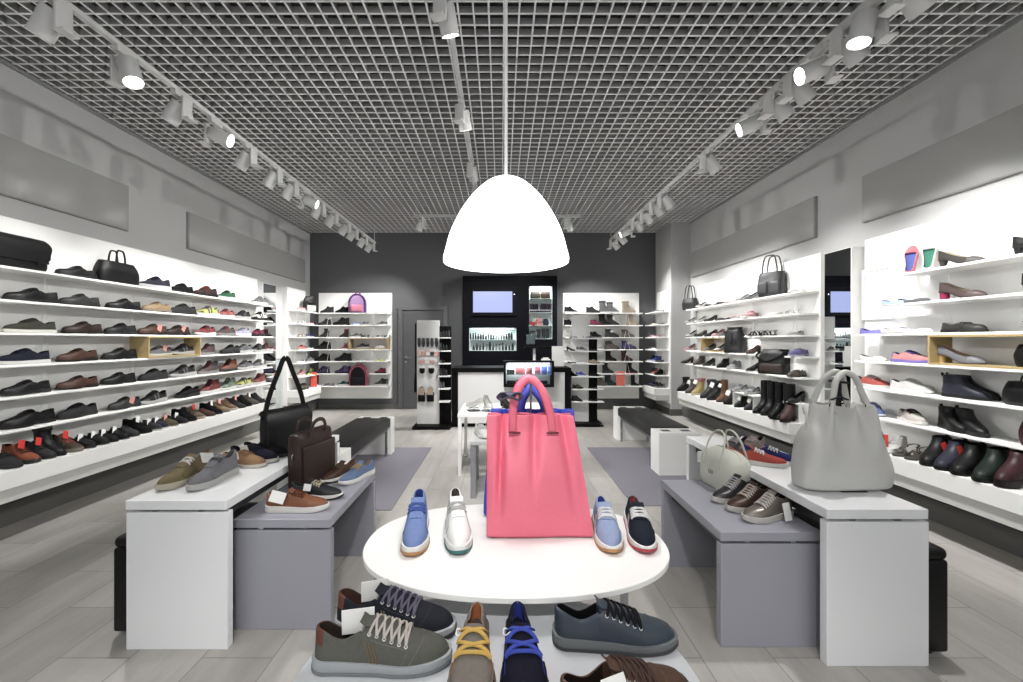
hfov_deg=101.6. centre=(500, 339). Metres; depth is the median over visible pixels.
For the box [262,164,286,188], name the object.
track spotlight
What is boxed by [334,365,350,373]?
shoe
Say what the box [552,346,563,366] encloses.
card holder
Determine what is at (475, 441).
display table
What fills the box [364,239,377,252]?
track spotlight
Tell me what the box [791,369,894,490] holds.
bag
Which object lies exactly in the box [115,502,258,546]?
cushion
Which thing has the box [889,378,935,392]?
sneaker
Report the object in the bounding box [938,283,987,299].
shoe
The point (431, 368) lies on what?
pad
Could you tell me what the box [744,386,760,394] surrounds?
shoe
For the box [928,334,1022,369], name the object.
display box
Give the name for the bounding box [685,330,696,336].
shoe
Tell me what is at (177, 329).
shoe
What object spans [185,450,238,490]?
shoe
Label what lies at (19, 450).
shoe
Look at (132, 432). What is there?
shoe
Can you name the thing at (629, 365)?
boot
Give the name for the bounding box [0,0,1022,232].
ceiling
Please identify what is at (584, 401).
shelf
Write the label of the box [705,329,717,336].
pump
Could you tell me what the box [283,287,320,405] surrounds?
shelving unit
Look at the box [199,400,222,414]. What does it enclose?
shoe
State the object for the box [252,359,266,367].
shoe
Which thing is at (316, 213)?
track spotlight
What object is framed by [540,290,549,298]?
handbag
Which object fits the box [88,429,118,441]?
loafer
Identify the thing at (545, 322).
scarf
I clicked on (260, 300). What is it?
shoe
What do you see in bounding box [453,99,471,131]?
track spotlight
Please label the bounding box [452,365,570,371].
countertop
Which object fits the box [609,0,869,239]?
track
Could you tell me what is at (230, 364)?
shoe
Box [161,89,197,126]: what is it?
track spotlight
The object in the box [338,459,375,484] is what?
sneaker
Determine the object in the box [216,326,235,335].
shoe
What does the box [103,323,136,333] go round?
shoe
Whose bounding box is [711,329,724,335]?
shoe
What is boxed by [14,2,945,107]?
ceiling slab
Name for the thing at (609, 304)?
boot
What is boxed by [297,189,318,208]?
track spotlight
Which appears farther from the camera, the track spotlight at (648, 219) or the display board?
the track spotlight at (648, 219)
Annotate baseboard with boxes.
[0,401,316,527]
[317,404,654,408]
[682,407,1022,557]
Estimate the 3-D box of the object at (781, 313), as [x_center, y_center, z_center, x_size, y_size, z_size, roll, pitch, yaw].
[3.301,-0.313,5.020,0.241,0.049,0.081,0,0,-20]
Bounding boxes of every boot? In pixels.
[32,426,66,455]
[319,328,328,336]
[339,329,348,336]
[340,343,347,348]
[597,375,607,385]
[598,314,610,324]
[599,301,612,312]
[602,363,613,372]
[604,340,619,348]
[604,375,616,385]
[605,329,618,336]
[605,351,616,360]
[606,302,618,312]
[607,315,618,324]
[621,329,634,336]
[621,340,636,348]
[621,350,632,360]
[622,301,635,312]
[626,314,639,324]
[626,363,637,372]
[631,375,638,385]
[677,377,689,390]
[685,379,696,392]
[691,378,705,395]
[693,356,704,364]
[700,379,715,397]
[706,380,720,399]
[716,358,728,367]
[716,379,727,401]
[723,389,735,404]
[734,396,747,407]
[744,398,752,409]
[752,380,770,413]
[760,381,777,415]
[768,382,785,417]
[769,402,783,419]
[776,384,795,419]
[779,404,795,422]
[919,434,951,466]
[933,438,969,470]
[937,403,964,433]
[941,372,992,400]
[946,372,1000,400]
[949,442,986,476]
[954,405,990,437]
[971,446,1011,483]
[993,450,1022,488]
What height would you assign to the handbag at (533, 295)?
0.174 m
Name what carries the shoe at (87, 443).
on the shelving unit at (69, 249)
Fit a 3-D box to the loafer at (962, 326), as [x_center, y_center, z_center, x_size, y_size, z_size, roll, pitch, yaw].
[3.263,-0.091,2.936,0.102,0.077,0.283,0,0,0]
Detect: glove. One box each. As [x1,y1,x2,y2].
[418,385,424,401]
[427,385,433,401]
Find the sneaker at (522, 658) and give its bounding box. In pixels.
[500,601,548,681]
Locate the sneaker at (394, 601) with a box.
[334,578,456,638]
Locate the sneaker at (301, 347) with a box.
[296,345,305,349]
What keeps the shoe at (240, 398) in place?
on the shelving unit at (69, 249)
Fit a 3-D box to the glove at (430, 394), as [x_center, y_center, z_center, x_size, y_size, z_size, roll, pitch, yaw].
[-1.110,0.842,6.566,0.110,0.257,0.066,0,0,0]
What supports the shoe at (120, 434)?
on the shelving unit at (69, 249)
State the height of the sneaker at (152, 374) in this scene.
0.118 m
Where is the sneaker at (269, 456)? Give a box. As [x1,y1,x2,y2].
[230,443,278,462]
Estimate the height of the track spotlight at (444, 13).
0.232 m
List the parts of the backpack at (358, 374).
panel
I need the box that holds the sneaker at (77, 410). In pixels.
[55,402,97,418]
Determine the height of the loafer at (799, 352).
0.089 m
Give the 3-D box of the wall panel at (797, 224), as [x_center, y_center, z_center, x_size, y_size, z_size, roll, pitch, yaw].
[3.438,-1.345,6.025,0.034,0.450,2.950,0,0,0]
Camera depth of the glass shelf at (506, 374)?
6.38 m
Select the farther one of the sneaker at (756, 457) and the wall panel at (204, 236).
the wall panel at (204, 236)
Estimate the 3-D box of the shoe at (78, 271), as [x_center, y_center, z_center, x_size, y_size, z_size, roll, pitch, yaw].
[-3.597,-0.580,3.532,0.118,0.109,0.332,0,0,1]
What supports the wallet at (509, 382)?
in the display case
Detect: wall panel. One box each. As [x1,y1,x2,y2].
[0,133,128,230]
[186,212,304,282]
[691,196,817,277]
[862,104,1022,222]
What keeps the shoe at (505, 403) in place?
on the stand
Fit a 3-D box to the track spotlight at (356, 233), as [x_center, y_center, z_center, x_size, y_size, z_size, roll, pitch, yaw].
[-2.411,-1.724,6.800,0.249,0.232,0.140,0,0,0]
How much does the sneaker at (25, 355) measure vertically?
0.121 m
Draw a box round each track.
[61,0,375,242]
[412,209,579,216]
[449,37,476,182]
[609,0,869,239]
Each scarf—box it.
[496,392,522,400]
[535,318,541,325]
[542,319,548,325]
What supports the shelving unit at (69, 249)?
attached to the wall at (162, 189)
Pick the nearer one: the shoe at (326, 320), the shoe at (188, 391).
the shoe at (188, 391)
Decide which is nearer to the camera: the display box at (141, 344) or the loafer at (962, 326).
the loafer at (962, 326)
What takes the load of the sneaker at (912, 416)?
on the shelving unit at (987, 232)
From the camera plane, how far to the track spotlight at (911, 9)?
2.06 m
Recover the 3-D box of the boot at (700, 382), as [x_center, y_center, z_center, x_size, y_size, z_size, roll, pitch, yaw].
[3.200,0.758,6.776,0.309,0.264,0.117,0,0,-28]
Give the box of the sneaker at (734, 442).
[722,435,747,449]
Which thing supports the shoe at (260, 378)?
on the shelving unit at (69, 249)
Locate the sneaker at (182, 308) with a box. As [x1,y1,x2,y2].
[171,303,196,314]
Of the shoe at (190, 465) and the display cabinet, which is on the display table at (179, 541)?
the shoe at (190, 465)
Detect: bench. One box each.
[332,416,393,463]
[613,406,700,474]
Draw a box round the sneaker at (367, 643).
[311,606,451,678]
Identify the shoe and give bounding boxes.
[0,379,50,395]
[0,408,56,428]
[1,288,58,303]
[1,440,41,463]
[25,437,56,459]
[52,430,83,452]
[53,266,97,279]
[54,375,98,389]
[55,348,97,361]
[58,293,100,306]
[60,321,102,333]
[70,434,96,448]
[77,431,109,444]
[98,426,129,439]
[99,372,135,384]
[100,347,137,358]
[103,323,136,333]
[104,298,141,309]
[106,396,140,409]
[110,425,139,436]
[122,415,151,433]
[137,324,167,334]
[138,276,171,289]
[140,390,167,403]
[141,301,171,312]
[142,417,169,427]
[143,418,162,430]
[151,415,178,425]
[155,449,210,489]
[167,325,189,334]
[167,412,188,423]
[168,364,195,376]
[171,343,194,354]
[171,408,196,421]
[174,386,199,397]
[181,404,205,418]
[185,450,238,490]
[194,286,217,296]
[194,325,215,335]
[196,306,219,316]
[197,360,218,373]
[197,408,215,416]
[199,379,219,393]
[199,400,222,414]
[201,343,215,354]
[208,399,229,412]
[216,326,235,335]
[217,398,237,410]
[218,290,236,299]
[219,309,234,317]
[219,358,237,371]
[220,344,239,353]
[220,377,235,389]
[226,395,245,407]
[232,395,251,406]
[235,310,250,318]
[235,327,251,335]
[236,377,252,386]
[237,360,252,369]
[239,344,252,352]
[239,392,258,404]
[247,392,264,402]
[250,296,267,304]
[251,312,267,320]
[251,329,264,335]
[252,343,266,351]
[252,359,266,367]
[252,373,265,384]
[297,369,304,376]
[306,368,313,374]
[314,353,329,360]
[314,365,329,372]
[315,341,331,348]
[318,318,331,324]
[320,306,333,312]
[332,317,349,324]
[334,352,351,360]
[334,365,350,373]
[335,306,347,312]
[336,381,348,385]
[350,333,361,336]
[355,343,368,348]
[373,378,388,385]
[374,367,385,372]
[376,321,387,324]
[400,489,429,555]
[444,488,472,553]
[474,423,486,437]
[483,395,492,408]
[500,395,508,408]
[564,306,577,312]
[564,319,570,324]
[571,395,582,400]
[572,384,583,388]
[576,346,586,350]
[576,372,586,375]
[586,306,599,312]
[588,359,599,363]
[588,370,599,375]
[590,319,601,324]
[591,332,602,337]
[650,356,660,361]
[654,369,664,374]
[654,383,664,387]
[681,356,693,362]
[684,317,695,323]
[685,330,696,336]
[694,316,705,322]
[695,301,706,307]
[695,330,706,336]
[702,358,714,365]
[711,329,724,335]
[711,473,753,503]
[713,344,723,350]
[725,481,770,513]
[726,360,741,368]
[732,384,747,391]
[741,489,793,523]
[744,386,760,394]
[887,435,907,453]
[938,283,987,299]
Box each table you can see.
[126,435,339,649]
[233,474,375,628]
[293,598,699,681]
[363,504,669,604]
[458,403,539,475]
[470,430,486,498]
[661,480,819,646]
[686,436,928,665]
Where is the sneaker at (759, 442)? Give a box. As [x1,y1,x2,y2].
[738,435,765,450]
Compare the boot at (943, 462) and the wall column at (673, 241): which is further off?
the wall column at (673, 241)
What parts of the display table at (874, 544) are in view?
panel, under frame, panel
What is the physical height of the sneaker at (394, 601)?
0.119 m
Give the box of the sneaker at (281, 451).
[244,442,287,457]
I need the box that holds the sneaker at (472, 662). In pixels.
[447,602,495,681]
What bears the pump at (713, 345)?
on the display box at (705, 342)
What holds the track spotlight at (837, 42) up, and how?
hanging from the track at (804, 60)
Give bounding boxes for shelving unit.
[0,215,272,504]
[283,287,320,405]
[317,293,391,397]
[563,293,642,397]
[643,289,670,402]
[678,252,824,443]
[854,197,1022,530]
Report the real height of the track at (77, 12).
0.330 m
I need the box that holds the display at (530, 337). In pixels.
[527,334,534,345]
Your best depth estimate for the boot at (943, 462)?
2.88 m
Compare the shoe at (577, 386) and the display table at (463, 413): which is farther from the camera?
the shoe at (577, 386)
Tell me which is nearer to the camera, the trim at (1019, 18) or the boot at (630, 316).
the trim at (1019, 18)
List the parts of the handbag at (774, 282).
handle, handle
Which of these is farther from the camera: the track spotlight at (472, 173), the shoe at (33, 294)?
the track spotlight at (472, 173)
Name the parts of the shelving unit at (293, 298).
panel, shelf, shelf, shelf, shelf, shelf, shelf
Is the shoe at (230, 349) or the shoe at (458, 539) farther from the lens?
the shoe at (230, 349)
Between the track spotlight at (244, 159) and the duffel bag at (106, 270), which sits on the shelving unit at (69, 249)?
the duffel bag at (106, 270)
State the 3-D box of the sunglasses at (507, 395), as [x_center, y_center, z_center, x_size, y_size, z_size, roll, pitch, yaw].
[0.030,0.195,1.461,0.095,0.034,0.059,0,0,0]
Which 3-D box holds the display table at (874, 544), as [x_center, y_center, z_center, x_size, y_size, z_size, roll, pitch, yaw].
[1.592,1.048,2.430,0.434,0.665,1.340,0,0,0]
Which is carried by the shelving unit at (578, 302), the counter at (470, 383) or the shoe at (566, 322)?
the shoe at (566, 322)
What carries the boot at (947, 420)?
on the shelving unit at (987, 232)
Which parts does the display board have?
board panel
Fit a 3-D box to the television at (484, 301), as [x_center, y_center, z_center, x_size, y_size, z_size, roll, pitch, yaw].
[-0.141,-0.740,8.095,0.870,0.550,0.048,0,0,0]
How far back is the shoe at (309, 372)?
7.82 m
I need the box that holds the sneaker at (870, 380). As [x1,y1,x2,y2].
[853,374,889,387]
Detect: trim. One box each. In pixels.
[0,58,310,233]
[689,14,1022,223]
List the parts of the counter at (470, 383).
panel, panel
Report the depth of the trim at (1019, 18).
3.66 m
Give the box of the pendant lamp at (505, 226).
[443,0,568,272]
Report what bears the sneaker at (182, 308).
on the shelving unit at (69, 249)
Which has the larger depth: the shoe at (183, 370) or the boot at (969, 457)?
the shoe at (183, 370)
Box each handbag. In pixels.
[530,290,539,298]
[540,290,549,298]
[682,285,697,309]
[757,254,786,297]
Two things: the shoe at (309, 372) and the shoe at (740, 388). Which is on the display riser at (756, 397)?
the shoe at (740, 388)
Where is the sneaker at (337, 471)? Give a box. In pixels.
[320,459,355,483]
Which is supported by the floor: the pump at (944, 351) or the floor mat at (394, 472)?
the floor mat at (394, 472)
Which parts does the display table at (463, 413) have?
leg, leg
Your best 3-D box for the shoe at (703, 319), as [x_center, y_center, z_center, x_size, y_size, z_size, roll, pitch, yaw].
[3.301,-0.344,6.913,0.246,0.112,0.078,0,0,-16]
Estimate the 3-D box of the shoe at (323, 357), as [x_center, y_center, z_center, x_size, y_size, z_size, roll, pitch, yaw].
[-3.498,0.331,8.147,0.310,0.158,0.114,0,0,0]
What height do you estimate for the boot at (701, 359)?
0.154 m
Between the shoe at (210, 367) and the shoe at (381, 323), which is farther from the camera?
the shoe at (381, 323)
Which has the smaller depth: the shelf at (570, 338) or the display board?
the display board
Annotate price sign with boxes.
[311,372,316,386]
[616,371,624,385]
[883,434,887,446]
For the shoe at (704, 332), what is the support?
on the shelving unit at (808, 272)
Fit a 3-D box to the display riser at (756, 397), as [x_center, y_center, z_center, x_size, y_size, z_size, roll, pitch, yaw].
[3.260,0.795,5.424,0.240,0.190,0.460,0,0,0]
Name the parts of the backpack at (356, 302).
panel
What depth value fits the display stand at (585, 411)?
6.80 m
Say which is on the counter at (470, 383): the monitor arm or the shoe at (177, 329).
the monitor arm
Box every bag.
[0,231,51,271]
[92,250,139,285]
[258,355,312,448]
[303,296,316,311]
[483,383,574,514]
[486,374,592,537]
[697,429,750,489]
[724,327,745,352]
[755,349,789,374]
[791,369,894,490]
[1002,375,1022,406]
[1013,344,1022,366]
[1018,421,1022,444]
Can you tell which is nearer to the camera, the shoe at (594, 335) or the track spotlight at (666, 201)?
the track spotlight at (666, 201)
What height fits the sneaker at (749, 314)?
0.102 m
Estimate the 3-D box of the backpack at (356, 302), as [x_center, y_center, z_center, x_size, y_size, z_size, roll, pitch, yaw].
[-2.804,-0.735,8.145,0.330,0.420,0.231,0,0,-9]
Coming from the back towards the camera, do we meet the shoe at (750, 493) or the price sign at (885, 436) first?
the price sign at (885, 436)
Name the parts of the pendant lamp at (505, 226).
lamp shade, cord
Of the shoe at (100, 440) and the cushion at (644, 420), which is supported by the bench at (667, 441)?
the cushion at (644, 420)
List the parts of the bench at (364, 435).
seat frame, leg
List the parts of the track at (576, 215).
rail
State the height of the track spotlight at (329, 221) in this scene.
0.232 m
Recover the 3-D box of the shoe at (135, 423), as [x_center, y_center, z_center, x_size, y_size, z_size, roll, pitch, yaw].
[-3.490,0.804,4.001,0.285,0.172,0.104,0,0,3]
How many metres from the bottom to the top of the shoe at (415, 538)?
0.126 m
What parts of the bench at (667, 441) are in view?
leg, seat frame, leg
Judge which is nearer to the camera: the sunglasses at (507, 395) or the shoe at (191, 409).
the sunglasses at (507, 395)
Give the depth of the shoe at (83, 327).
3.55 m
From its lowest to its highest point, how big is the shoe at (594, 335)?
0.094 m
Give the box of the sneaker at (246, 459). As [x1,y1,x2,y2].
[222,449,266,467]
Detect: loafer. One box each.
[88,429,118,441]
[787,370,806,376]
[788,348,808,356]
[940,322,988,332]
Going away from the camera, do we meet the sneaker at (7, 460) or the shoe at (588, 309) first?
the sneaker at (7, 460)
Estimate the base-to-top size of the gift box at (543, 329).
0.200 m
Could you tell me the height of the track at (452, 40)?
0.090 m
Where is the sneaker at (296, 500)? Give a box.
[265,487,329,512]
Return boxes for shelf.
[438,387,450,389]
[438,400,450,402]
[506,374,551,374]
[570,338,603,338]
[570,351,603,351]
[570,363,603,364]
[571,376,603,377]
[571,388,603,389]
[571,400,603,402]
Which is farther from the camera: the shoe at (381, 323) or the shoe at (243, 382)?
the shoe at (381, 323)
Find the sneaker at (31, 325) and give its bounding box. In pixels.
[1,318,56,332]
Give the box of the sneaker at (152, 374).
[137,368,167,380]
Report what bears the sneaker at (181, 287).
on the shelving unit at (69, 249)
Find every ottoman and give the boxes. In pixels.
[114,502,258,630]
[793,509,947,653]
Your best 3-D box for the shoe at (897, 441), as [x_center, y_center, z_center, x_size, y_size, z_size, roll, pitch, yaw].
[3.141,0.825,3.313,0.255,0.129,0.093,0,0,-23]
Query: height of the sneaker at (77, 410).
0.118 m
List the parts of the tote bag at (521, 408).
handle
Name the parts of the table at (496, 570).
leg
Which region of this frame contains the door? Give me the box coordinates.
[398,306,447,408]
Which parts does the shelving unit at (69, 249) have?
hanger rod, hanger rod, shelf, shelf, shelf, shelf, shelf, shelf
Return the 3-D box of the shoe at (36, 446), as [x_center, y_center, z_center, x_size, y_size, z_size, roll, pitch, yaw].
[-3.490,0.808,3.146,0.271,0.163,0.099,0,0,4]
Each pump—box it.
[465,397,482,408]
[684,344,695,349]
[704,343,715,350]
[705,315,717,321]
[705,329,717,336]
[735,293,749,301]
[743,292,757,299]
[745,362,757,371]
[746,345,760,353]
[787,391,804,402]
[937,345,986,363]
[938,251,985,266]
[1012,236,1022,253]
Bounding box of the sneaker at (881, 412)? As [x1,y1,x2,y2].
[870,402,885,416]
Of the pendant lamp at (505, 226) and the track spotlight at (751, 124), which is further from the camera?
the track spotlight at (751, 124)
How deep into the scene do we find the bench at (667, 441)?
4.44 m
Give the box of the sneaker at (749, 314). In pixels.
[742,311,758,317]
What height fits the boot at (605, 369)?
0.204 m
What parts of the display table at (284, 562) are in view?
panel, under frame, panel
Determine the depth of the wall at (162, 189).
4.44 m
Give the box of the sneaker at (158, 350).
[150,345,171,355]
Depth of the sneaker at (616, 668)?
0.87 m
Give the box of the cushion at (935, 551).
[793,509,946,558]
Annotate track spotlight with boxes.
[25,0,80,44]
[104,44,144,89]
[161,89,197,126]
[198,117,234,147]
[233,143,261,171]
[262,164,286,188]
[280,178,302,200]
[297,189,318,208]
[310,200,328,218]
[324,210,341,227]
[338,220,353,235]
[345,226,360,241]
[356,234,370,247]
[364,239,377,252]
[415,216,427,231]
[429,0,459,38]
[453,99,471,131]
[465,159,478,181]
[471,183,478,193]
[563,216,572,231]
[607,237,620,249]
[613,232,627,244]
[619,223,634,237]
[628,216,644,231]
[636,207,654,224]
[646,198,665,217]
[654,190,674,210]
[695,148,722,175]
[735,103,772,136]
[757,85,794,122]
[776,65,816,106]
[793,42,843,85]
[821,18,870,68]
[846,0,898,50]
[878,0,937,21]
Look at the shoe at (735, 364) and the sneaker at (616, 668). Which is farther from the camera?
the shoe at (735, 364)
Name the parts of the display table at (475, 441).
leg, leg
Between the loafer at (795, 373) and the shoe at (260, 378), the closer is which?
the loafer at (795, 373)
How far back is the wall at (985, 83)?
3.80 m
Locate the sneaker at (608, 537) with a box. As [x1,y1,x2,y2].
[591,496,623,552]
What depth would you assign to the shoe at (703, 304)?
6.85 m
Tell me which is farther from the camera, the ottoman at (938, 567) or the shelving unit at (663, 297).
the shelving unit at (663, 297)
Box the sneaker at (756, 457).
[730,445,788,467]
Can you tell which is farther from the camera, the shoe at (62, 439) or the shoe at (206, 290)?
the shoe at (206, 290)
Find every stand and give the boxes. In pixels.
[275,358,288,407]
[412,320,451,429]
[467,407,480,411]
[530,367,532,412]
[570,317,603,426]
[828,380,867,491]
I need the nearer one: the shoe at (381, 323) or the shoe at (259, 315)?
the shoe at (259, 315)
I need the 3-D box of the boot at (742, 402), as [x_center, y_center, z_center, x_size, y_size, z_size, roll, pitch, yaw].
[3.201,0.817,5.561,0.241,0.145,0.081,0,0,-23]
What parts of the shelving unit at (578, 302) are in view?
shelf, shelf, shelf, shelf, shelf, shelf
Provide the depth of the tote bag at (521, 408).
1.64 m
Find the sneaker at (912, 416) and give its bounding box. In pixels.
[897,408,927,424]
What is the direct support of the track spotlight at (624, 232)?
hanging from the track at (804, 60)
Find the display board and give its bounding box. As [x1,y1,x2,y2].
[862,265,893,319]
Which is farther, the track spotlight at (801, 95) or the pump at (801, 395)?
the pump at (801, 395)
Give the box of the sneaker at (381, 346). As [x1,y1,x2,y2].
[375,344,386,348]
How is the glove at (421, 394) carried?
hanging from the display stand at (436, 415)
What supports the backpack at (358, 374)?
on the shelving unit at (379, 302)
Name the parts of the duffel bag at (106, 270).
handle, handle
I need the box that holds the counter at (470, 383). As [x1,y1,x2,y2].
[452,365,570,426]
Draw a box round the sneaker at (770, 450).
[744,444,791,465]
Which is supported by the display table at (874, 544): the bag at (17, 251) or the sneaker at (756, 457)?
the sneaker at (756, 457)
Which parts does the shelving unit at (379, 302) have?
shelf, shelf, shelf, shelf, shelf, shelf, shelf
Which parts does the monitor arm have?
post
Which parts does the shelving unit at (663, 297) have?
shelf, shelf, panel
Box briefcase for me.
[288,416,334,488]
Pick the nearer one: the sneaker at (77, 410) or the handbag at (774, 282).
the sneaker at (77, 410)
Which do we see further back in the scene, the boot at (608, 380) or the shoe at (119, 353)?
the boot at (608, 380)
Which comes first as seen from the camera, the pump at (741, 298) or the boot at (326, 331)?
the pump at (741, 298)
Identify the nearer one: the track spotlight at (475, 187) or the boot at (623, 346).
the track spotlight at (475, 187)
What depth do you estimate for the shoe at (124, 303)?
3.94 m
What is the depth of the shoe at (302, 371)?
7.48 m
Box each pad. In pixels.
[419,365,424,373]
[428,365,433,373]
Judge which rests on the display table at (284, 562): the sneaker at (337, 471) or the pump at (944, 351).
the sneaker at (337, 471)
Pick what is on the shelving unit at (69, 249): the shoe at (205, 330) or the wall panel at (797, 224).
the shoe at (205, 330)
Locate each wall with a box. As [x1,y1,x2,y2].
[0,2,309,409]
[310,233,655,403]
[691,2,1022,378]
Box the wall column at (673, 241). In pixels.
[656,221,690,408]
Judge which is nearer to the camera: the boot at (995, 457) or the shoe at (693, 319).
the boot at (995, 457)
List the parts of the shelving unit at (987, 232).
shelf, shelf, shelf, hanger rod, shelf, shelf, shelf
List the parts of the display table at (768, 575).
panel, under frame, panel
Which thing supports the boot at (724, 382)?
on the shelving unit at (808, 272)
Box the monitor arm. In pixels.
[524,346,551,359]
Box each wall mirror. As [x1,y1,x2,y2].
[262,283,275,404]
[825,247,864,403]
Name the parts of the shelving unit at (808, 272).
shelf, shelf, shelf, shelf, shelf, panel, shelf, shelf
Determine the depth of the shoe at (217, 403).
5.13 m
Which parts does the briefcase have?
handle, handle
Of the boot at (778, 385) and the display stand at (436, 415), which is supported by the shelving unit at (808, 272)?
the boot at (778, 385)
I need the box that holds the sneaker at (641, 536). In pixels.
[623,496,657,551]
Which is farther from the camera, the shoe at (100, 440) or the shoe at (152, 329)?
the shoe at (152, 329)
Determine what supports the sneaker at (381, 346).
on the display box at (351, 340)
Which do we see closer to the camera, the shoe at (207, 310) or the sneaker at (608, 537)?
the sneaker at (608, 537)
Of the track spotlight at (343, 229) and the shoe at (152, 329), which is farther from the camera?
the track spotlight at (343, 229)
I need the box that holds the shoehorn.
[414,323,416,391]
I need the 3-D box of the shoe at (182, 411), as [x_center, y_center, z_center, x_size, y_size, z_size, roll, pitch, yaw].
[-3.490,0.818,4.594,0.285,0.145,0.104,0,0,4]
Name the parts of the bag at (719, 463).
handle, handle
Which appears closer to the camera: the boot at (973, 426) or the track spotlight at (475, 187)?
the boot at (973, 426)
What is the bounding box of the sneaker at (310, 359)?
[305,357,313,361]
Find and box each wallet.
[507,369,514,373]
[507,380,515,384]
[515,368,524,373]
[535,366,540,373]
[541,366,546,373]
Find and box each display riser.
[733,392,760,408]
[786,401,808,422]
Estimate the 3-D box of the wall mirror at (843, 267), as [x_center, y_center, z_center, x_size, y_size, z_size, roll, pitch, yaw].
[3.378,0.100,4.095,0.154,1.960,0.330,0,0,0]
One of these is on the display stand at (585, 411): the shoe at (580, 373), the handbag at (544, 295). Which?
the shoe at (580, 373)
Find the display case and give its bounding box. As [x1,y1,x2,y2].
[504,360,553,386]
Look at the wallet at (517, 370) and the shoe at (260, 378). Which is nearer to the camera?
the shoe at (260, 378)
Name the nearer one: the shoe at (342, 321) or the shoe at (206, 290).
the shoe at (206, 290)
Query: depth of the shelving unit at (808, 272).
5.20 m
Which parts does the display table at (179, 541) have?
panel, under frame, panel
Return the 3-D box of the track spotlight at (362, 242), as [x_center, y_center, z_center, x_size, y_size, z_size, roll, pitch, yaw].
[-2.411,-1.724,7.300,0.249,0.232,0.140,0,0,0]
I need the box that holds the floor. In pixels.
[0,409,1022,681]
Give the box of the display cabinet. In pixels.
[463,276,556,364]
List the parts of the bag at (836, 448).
handle, handle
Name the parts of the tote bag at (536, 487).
handle, handle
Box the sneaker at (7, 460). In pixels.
[0,452,23,468]
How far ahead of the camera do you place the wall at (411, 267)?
8.36 m
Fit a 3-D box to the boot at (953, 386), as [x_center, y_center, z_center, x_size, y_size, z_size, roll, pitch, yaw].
[3.260,0.324,2.925,0.096,0.172,0.286,0,0,-7]
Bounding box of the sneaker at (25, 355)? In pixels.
[0,348,50,364]
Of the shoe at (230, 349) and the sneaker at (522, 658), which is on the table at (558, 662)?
the sneaker at (522, 658)
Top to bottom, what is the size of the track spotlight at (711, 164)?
0.232 m
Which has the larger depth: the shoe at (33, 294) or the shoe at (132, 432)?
the shoe at (132, 432)
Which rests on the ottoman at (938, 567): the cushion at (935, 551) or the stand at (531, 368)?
the cushion at (935, 551)
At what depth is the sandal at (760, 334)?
5.13 m
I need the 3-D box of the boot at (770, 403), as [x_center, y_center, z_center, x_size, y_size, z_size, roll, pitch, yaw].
[3.200,0.695,4.980,0.299,0.391,0.107,0,0,-29]
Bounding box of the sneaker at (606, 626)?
[552,594,678,656]
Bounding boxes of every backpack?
[348,292,365,312]
[349,362,368,385]
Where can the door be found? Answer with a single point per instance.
(408, 316)
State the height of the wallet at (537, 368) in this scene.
0.120 m
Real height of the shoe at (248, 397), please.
0.172 m
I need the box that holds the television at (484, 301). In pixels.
[471,288,515,315]
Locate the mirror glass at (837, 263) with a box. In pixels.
[825,247,850,403]
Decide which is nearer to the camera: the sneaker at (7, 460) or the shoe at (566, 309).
the sneaker at (7, 460)
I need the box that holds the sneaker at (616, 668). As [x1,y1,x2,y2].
[560,653,688,681]
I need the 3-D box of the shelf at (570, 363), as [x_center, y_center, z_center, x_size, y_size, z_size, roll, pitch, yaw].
[1.383,0.383,6.710,0.515,0.016,0.179,0,0,0]
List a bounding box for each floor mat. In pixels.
[353,447,431,509]
[587,447,686,505]
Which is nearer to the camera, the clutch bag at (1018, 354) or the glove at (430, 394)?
the clutch bag at (1018, 354)
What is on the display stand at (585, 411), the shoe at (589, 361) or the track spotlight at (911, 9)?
the shoe at (589, 361)
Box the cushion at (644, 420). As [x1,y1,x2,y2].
[618,408,688,435]
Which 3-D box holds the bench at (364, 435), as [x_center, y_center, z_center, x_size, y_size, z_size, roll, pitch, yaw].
[-1.525,1.155,4.275,0.420,0.450,1.750,0,0,0]
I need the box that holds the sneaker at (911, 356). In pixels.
[891,350,927,362]
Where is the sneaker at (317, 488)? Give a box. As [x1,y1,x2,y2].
[290,478,343,500]
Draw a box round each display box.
[130,336,200,357]
[349,338,389,348]
[701,338,724,351]
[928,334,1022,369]
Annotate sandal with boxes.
[748,330,762,335]
[759,330,776,335]
[784,309,799,313]
[892,444,919,456]
[904,446,923,459]
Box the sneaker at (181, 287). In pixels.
[171,283,193,293]

